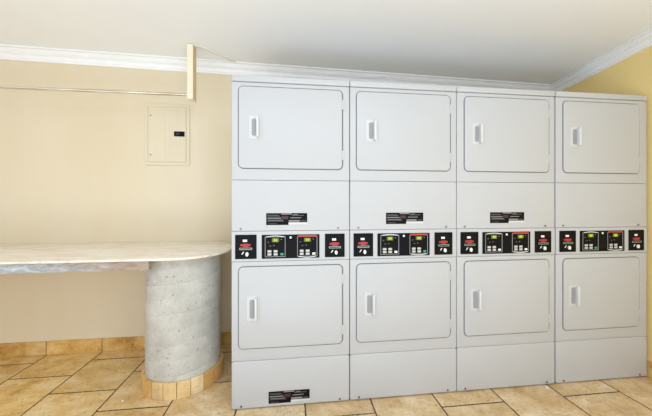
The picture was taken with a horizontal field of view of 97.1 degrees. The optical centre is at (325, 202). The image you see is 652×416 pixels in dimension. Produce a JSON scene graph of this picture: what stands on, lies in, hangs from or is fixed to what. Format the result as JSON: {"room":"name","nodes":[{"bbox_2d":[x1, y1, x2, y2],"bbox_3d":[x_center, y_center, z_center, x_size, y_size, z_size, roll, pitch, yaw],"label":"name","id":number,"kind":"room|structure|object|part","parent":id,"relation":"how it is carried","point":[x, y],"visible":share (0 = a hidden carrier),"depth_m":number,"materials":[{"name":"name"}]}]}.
{"room":"laundry","nodes":[
{"label":"laundry","id":0,"kind":"room"},
{"bbox_2d":[0,60,231,342],"bbox_3d":[-0.840,-0.010,2.509,6.120,2.433,0.100,0,0,-7],"label":"wall","id":1,"kind":"structure","parent":0,"point":[73,169],"depth_m":2.34,"materials":[{"name":"beige paint"}]},
{"bbox_2d":[0,332,231,357],"bbox_3d":[-0.839,1.153,2.452,6.108,0.108,0.012,0,0,-7],"label":"baseboard","id":2,"kind":"structure","parent":1,"relation":"attached to","point":[18,349],"depth_m":2.31,"materials":[{"name":"tile"}]},
{"bbox_2d":[145,103,189,165],"bbox_3d":[-1.319,-0.569,2.392,0.355,0.514,0.018,0,0,-7],"label":"breaker panel","id":3,"kind":"object","parent":1,"relation":"attached to","point":[167,126],"visible":1,"depth_m":2.39,"materials":[{"name":"beige paint"}]},
{"bbox_2d":[0,44,550,90],"bbox_3d":[-0.829,-1.134,2.420,6.120,0.193,0.080,0,0,-7],"label":"trim","id":4,"kind":"structure","parent":1,"relation":"attached to","point":[7,52],"depth_m":2.42,"materials":[{"name":"white paint"}]},
{"bbox_2d":[0,0,651,84],"bbox_3d":[-0.638,-1.321,0.801,6.320,0.426,3.540,0,0,-7],"label":"ceiling","id":5,"kind":"structure","parent":0,"point":[525,41],"depth_m":1.99,"materials":[{"name":"paint"}]},
{"bbox_2d":[0,43,235,101],"bbox_3d":[-2.291,-0.984,2.098,3.139,0.414,0.211,0,0,-7],"label":"hanging rail","id":6,"kind":"object","parent":5,"relation":"hanging from","point":[191,50],"visible":1,"depth_m":2.14,"materials":[{"name":"beige paint"}]},
{"bbox_3d":[-2.436,-0.809,1.988,2.825,0.023,0.023,0,0,-7],"label":"rod","id":7,"kind":"part","parent":6,"relation":"part of","materials":[{"name":"silver metal"}]},
{"bbox_3d":[-1.017,-0.982,2.181,0.042,0.409,0.077,0,0,-7],"label":"post","id":8,"kind":"part","parent":6,"relation":"part of","materials":[{"name":"beige paint"}]},
{"bbox_2d":[0,345,651,415],"bbox_3d":[-0.638,1.257,0.801,6.320,0.100,3.540,0,0,-7],"label":"floor","id":9,"kind":"structure","parent":0,"point":[94,383],"depth_m":1.77,"materials":[{"name":"tile"}]},
{"bbox_2d":[0,241,231,400],"bbox_3d":[-2.254,0.765,1.911,3.166,0.881,0.753,0,0,-7],"label":"table","id":10,"kind":"object","parent":9,"relation":"on","point":[184,355],"depth_m":1.80,"materials":[{"name":"stone"}]},
{"bbox_3d":[-2.414,0.367,1.548,2.763,0.054,0.040,0,0,-7],"label":"apron rail","id":11,"kind":"part","parent":10,"relation":"part of","materials":[{"name":"stone"}]},
{"bbox_2d":[0,241,231,264],"bbox_3d":[-2.254,0.333,1.911,3.166,0.015,0.753,0,0,-7],"label":"countertop","id":12,"kind":"structure","parent":10,"relation":"on","point":[136,251],"depth_m":1.89,"materials":[{"name":"stone"}]},
{"bbox_2d":[231,75,348,408],"bbox_3d":[-0.242,0.231,2.044,0.696,1.952,0.736,0,0,-7],"label":"dryer","id":13,"kind":"object","parent":9,"relation":"on","point":[290,136],"visible":1,"depth_m":1.71,"materials":[{"name":"metal"}]},
{"bbox_3d":[-0.466,0.256,1.676,0.122,0.141,0.003,0,0,-7],"label":"coin plate","id":14,"kind":"part","parent":13,"relation":"part of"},
{"bbox_3d":[-0.424,0.618,1.665,0.074,0.145,0.027,0,0,-7],"label":"handle","id":15,"kind":"part","parent":13,"relation":"part of","materials":[{"name":"white plastic"}]},
{"bbox_3d":[-0.413,-0.442,1.667,0.072,0.137,0.027,0,0,-7],"label":"handle","id":16,"kind":"part","parent":13,"relation":"part of","materials":[{"name":"white plastic"}]},
{"bbox_3d":[-0.244,-0.727,2.059,0.696,0.036,0.706,0,0,-7],"label":"lid","id":17,"kind":"part","parent":13,"relation":"part of","materials":[{"name":"white metal"}]},
{"bbox_3d":[-0.205,-0.442,1.708,0.608,0.475,0.006,0,0,-7],"label":"door","id":18,"kind":"part","parent":13,"relation":"part of","materials":[{"name":"white metal"}]},
{"bbox_3d":[-0.204,0.015,1.723,0.696,0.298,0.022,0,0,-7],"label":"service panel","id":19,"kind":"part","parent":13,"relation":"part of","materials":[{"name":"white metal"}]},
{"bbox_3d":[-0.205,0.612,1.708,0.608,0.475,0.006,0,0,-7],"label":"door","id":20,"kind":"part","parent":13,"relation":"part of","materials":[{"name":"white metal"}]},
{"bbox_3d":[-0.204,1.062,1.722,0.696,0.276,0.024,0,0,-7],"label":"kick panel","id":21,"kind":"part","parent":13,"relation":"part of","materials":[{"name":"white metal"}]},
{"bbox_3d":[-0.208,0.257,1.707,0.340,0.140,0.003,0,0,-7],"label":"control panel","id":22,"kind":"part","parent":13,"relation":"part of","materials":[{"name":"black plastic"}]},
{"bbox_3d":[0.053,0.256,1.738,0.120,0.141,0.003,0,0,-7],"label":"coin plate","id":23,"kind":"part","parent":13,"relation":"part of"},
{"bbox_2d":[349,81,455,399],"bbox_3d":[0.449,0.231,2.125,0.690,1.952,0.736,0,0,-7],"label":"dryer","id":24,"kind":"object","parent":9,"relation":"on","point":[402,136],"visible":0.98,"depth_m":1.79,"materials":[{"name":"metal"}]},
{"bbox_3d":[0.228,0.256,1.758,0.122,0.141,0.003,0,0,-7],"label":"coin plate","id":25,"kind":"part","parent":24,"relation":"part of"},
{"bbox_3d":[0.271,0.618,1.748,0.074,0.145,0.027,0,0,-7],"label":"handle","id":26,"kind":"part","parent":24,"relation":"part of","materials":[{"name":"white plastic"}]},
{"bbox_3d":[0.282,-0.442,1.749,0.072,0.137,0.027,0,0,-7],"label":"handle","id":27,"kind":"part","parent":24,"relation":"part of","materials":[{"name":"white plastic"}]},
{"bbox_3d":[0.487,0.015,1.804,0.689,0.298,0.022,0,0,-7],"label":"service panel","id":28,"kind":"part","parent":24,"relation":"part of","materials":[{"name":"white metal"}]},
{"bbox_3d":[0.447,-0.727,2.140,0.690,0.036,0.706,0,0,-7],"label":"lid","id":29,"kind":"part","parent":24,"relation":"part of","materials":[{"name":"white metal"}]},
{"bbox_3d":[0.487,1.062,1.803,0.689,0.276,0.024,0,0,-7],"label":"kick panel","id":30,"kind":"part","parent":24,"relation":"part of","materials":[{"name":"white metal"}]},
{"bbox_3d":[0.486,-0.442,1.789,0.602,0.475,0.006,0,0,-7],"label":"door","id":31,"kind":"part","parent":24,"relation":"part of","materials":[{"name":"white metal"}]},
{"bbox_3d":[0.486,0.612,1.789,0.602,0.475,0.006,0,0,-7],"label":"door","id":32,"kind":"part","parent":24,"relation":"part of","materials":[{"name":"white metal"}]},
{"bbox_3d":[0.483,0.257,1.788,0.337,0.140,0.003,0,0,-7],"label":"control panel","id":33,"kind":"part","parent":24,"relation":"part of","materials":[{"name":"black plastic"}]},
{"bbox_3d":[0.579,0.258,1.797,0.118,0.119,0.001,0,0,-7],"label":"keypad frame","id":34,"kind":"part","parent":24,"relation":"part of","materials":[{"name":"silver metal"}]},
{"bbox_3d":[0.742,0.256,1.819,0.119,0.141,0.003,0,0,-7],"label":"coin plate","id":35,"kind":"part","parent":24,"relation":"part of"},
{"bbox_2d":[456,86,554,390],"bbox_3d":[1.138,0.231,2.207,0.692,1.952,0.736,0,0,-7],"label":"dryer","id":36,"kind":"object","parent":9,"relation":"on","point":[505,230],"visible":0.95,"depth_m":1.87,"materials":[{"name":"metal"}]},
{"bbox_3d":[0.916,0.256,1.839,0.122,0.141,0.003,0,0,-7],"label":"coin plate","id":37,"kind":"part","parent":36,"relation":"part of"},
{"bbox_3d":[0.959,0.618,1.829,0.074,0.145,0.027,0,0,-7],"label":"handle","id":38,"kind":"part","parent":36,"relation":"part of","materials":[{"name":"white plastic"}]},
{"bbox_3d":[0.970,-0.442,1.830,0.072,0.137,0.027,0,0,-7],"label":"handle","id":39,"kind":"part","parent":36,"relation":"part of","materials":[{"name":"white plastic"}]},
{"bbox_3d":[1.176,0.015,1.886,0.691,0.298,0.022,0,0,-7],"label":"service panel","id":40,"kind":"part","parent":36,"relation":"part of","materials":[{"name":"white metal"}]},
{"bbox_3d":[1.176,1.062,1.885,0.691,0.276,0.024,0,0,-7],"label":"kick panel","id":41,"kind":"part","parent":36,"relation":"part of","materials":[{"name":"white metal"}]},
{"bbox_3d":[1.137,-0.727,2.221,0.692,0.036,0.706,0,0,-7],"label":"lid","id":42,"kind":"part","parent":36,"relation":"part of","materials":[{"name":"white metal"}]},
{"bbox_3d":[1.173,0.257,1.870,0.338,0.140,0.003,0,0,-7],"label":"control panel","id":43,"kind":"part","parent":36,"relation":"part of","materials":[{"name":"black plastic"}]},
{"bbox_3d":[1.179,-0.442,1.871,0.593,0.475,0.006,0,0,-7],"label":"door","id":44,"kind":"part","parent":36,"relation":"part of","materials":[{"name":"white metal"}]},
{"bbox_3d":[1.179,0.612,1.871,0.593,0.475,0.006,0,0,-7],"label":"door","id":45,"kind":"part","parent":36,"relation":"part of","materials":[{"name":"white metal"}]},
{"bbox_3d":[1.268,0.258,1.879,0.118,0.119,0.001,0,0,-7],"label":"keypad frame","id":46,"kind":"part","parent":36,"relation":"part of","materials":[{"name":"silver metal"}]},
{"bbox_3d":[1.432,0.256,1.900,0.120,0.141,0.003,0,0,-7],"label":"coin plate","id":47,"kind":"part","parent":36,"relation":"part of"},
{"bbox_2d":[553,91,646,382],"bbox_3d":[1.839,0.231,2.289,0.702,1.952,0.736,0,0,-7],"label":"dryer","id":48,"kind":"object","parent":9,"relation":"on","point":[600,227],"visible":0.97,"depth_m":1.95,"materials":[{"name":"metal"}]},
{"bbox_3d":[1.612,0.256,1.921,0.122,0.141,0.003,0,0,-7],"label":"coin plate","id":49,"kind":"part","parent":48,"relation":"part of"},
{"bbox_3d":[1.655,0.618,1.911,0.074,0.145,0.027,0,0,-7],"label":"handle","id":50,"kind":"part","parent":48,"relation":"part of","materials":[{"name":"white plastic"}]},
{"bbox_3d":[1.666,-0.442,1.912,0.072,0.137,0.027,0,0,-7],"label":"handle","id":51,"kind":"part","parent":48,"relation":"part of","materials":[{"name":"white plastic"}]},
{"bbox_3d":[1.877,0.015,1.968,0.701,0.298,0.022,0,0,-7],"label":"service panel","id":52,"kind":"part","parent":48,"relation":"part of","materials":[{"name":"white metal"}]},
{"bbox_3d":[1.838,-0.727,2.304,0.702,0.036,0.706,0,0,-7],"label":"lid","id":53,"kind":"part","parent":48,"relation":"part of","materials":[{"name":"white metal"}]},
{"bbox_3d":[1.877,1.062,1.967,0.701,0.276,0.024,0,0,-7],"label":"kick panel","id":54,"kind":"part","parent":48,"relation":"part of","materials":[{"name":"white metal"}]},
{"bbox_3d":[1.871,-0.442,1.952,0.581,0.475,0.006,0,0,-7],"label":"door","id":55,"kind":"part","parent":48,"relation":"part of","materials":[{"name":"white metal"}]},
{"bbox_3d":[1.871,0.612,1.952,0.581,0.475,0.006,0,0,-7],"label":"door","id":56,"kind":"part","parent":48,"relation":"part of","materials":[{"name":"white metal"}]},
{"bbox_3d":[1.874,0.257,1.952,0.342,0.140,0.003,0,0,-7],"label":"control panel","id":57,"kind":"part","parent":48,"relation":"part of","materials":[{"name":"black plastic"}]},
{"bbox_3d":[2.137,0.256,1.983,0.121,0.141,0.003,0,0,-7],"label":"coin plate","id":58,"kind":"part","parent":48,"relation":"part of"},
{"bbox_2d":[564,46,651,361],"bbox_3d":[2.348,-0.060,1.153,0.100,2.534,3.553,0,0,-3],"label":"wall","id":59,"kind":"structure","parent":0,"point":[632,75],"depth_m":2.03,"materials":[{"name":"yellow paint"}]},
{"bbox_2d":[551,28,651,90],"bbox_3d":[2.261,-1.183,1.093,0.080,0.290,3.452,0,0,-3],"label":"trim","id":60,"kind":"structure","parent":59,"relation":"attached to","point":[643,40],"depth_m":2.25,"materials":[{"name":"white paint"}]},
{"bbox_2d":[646,360,651,377],"bbox_3d":[2.295,1.153,1.090,0.012,0.108,3.434,0,0,-3],"label":"baseboard","id":61,"kind":"structure","parent":59,"relation":"attached to","point":[649,363],"depth_m":1.99,"materials":[{"name":"tile"}]}
]}

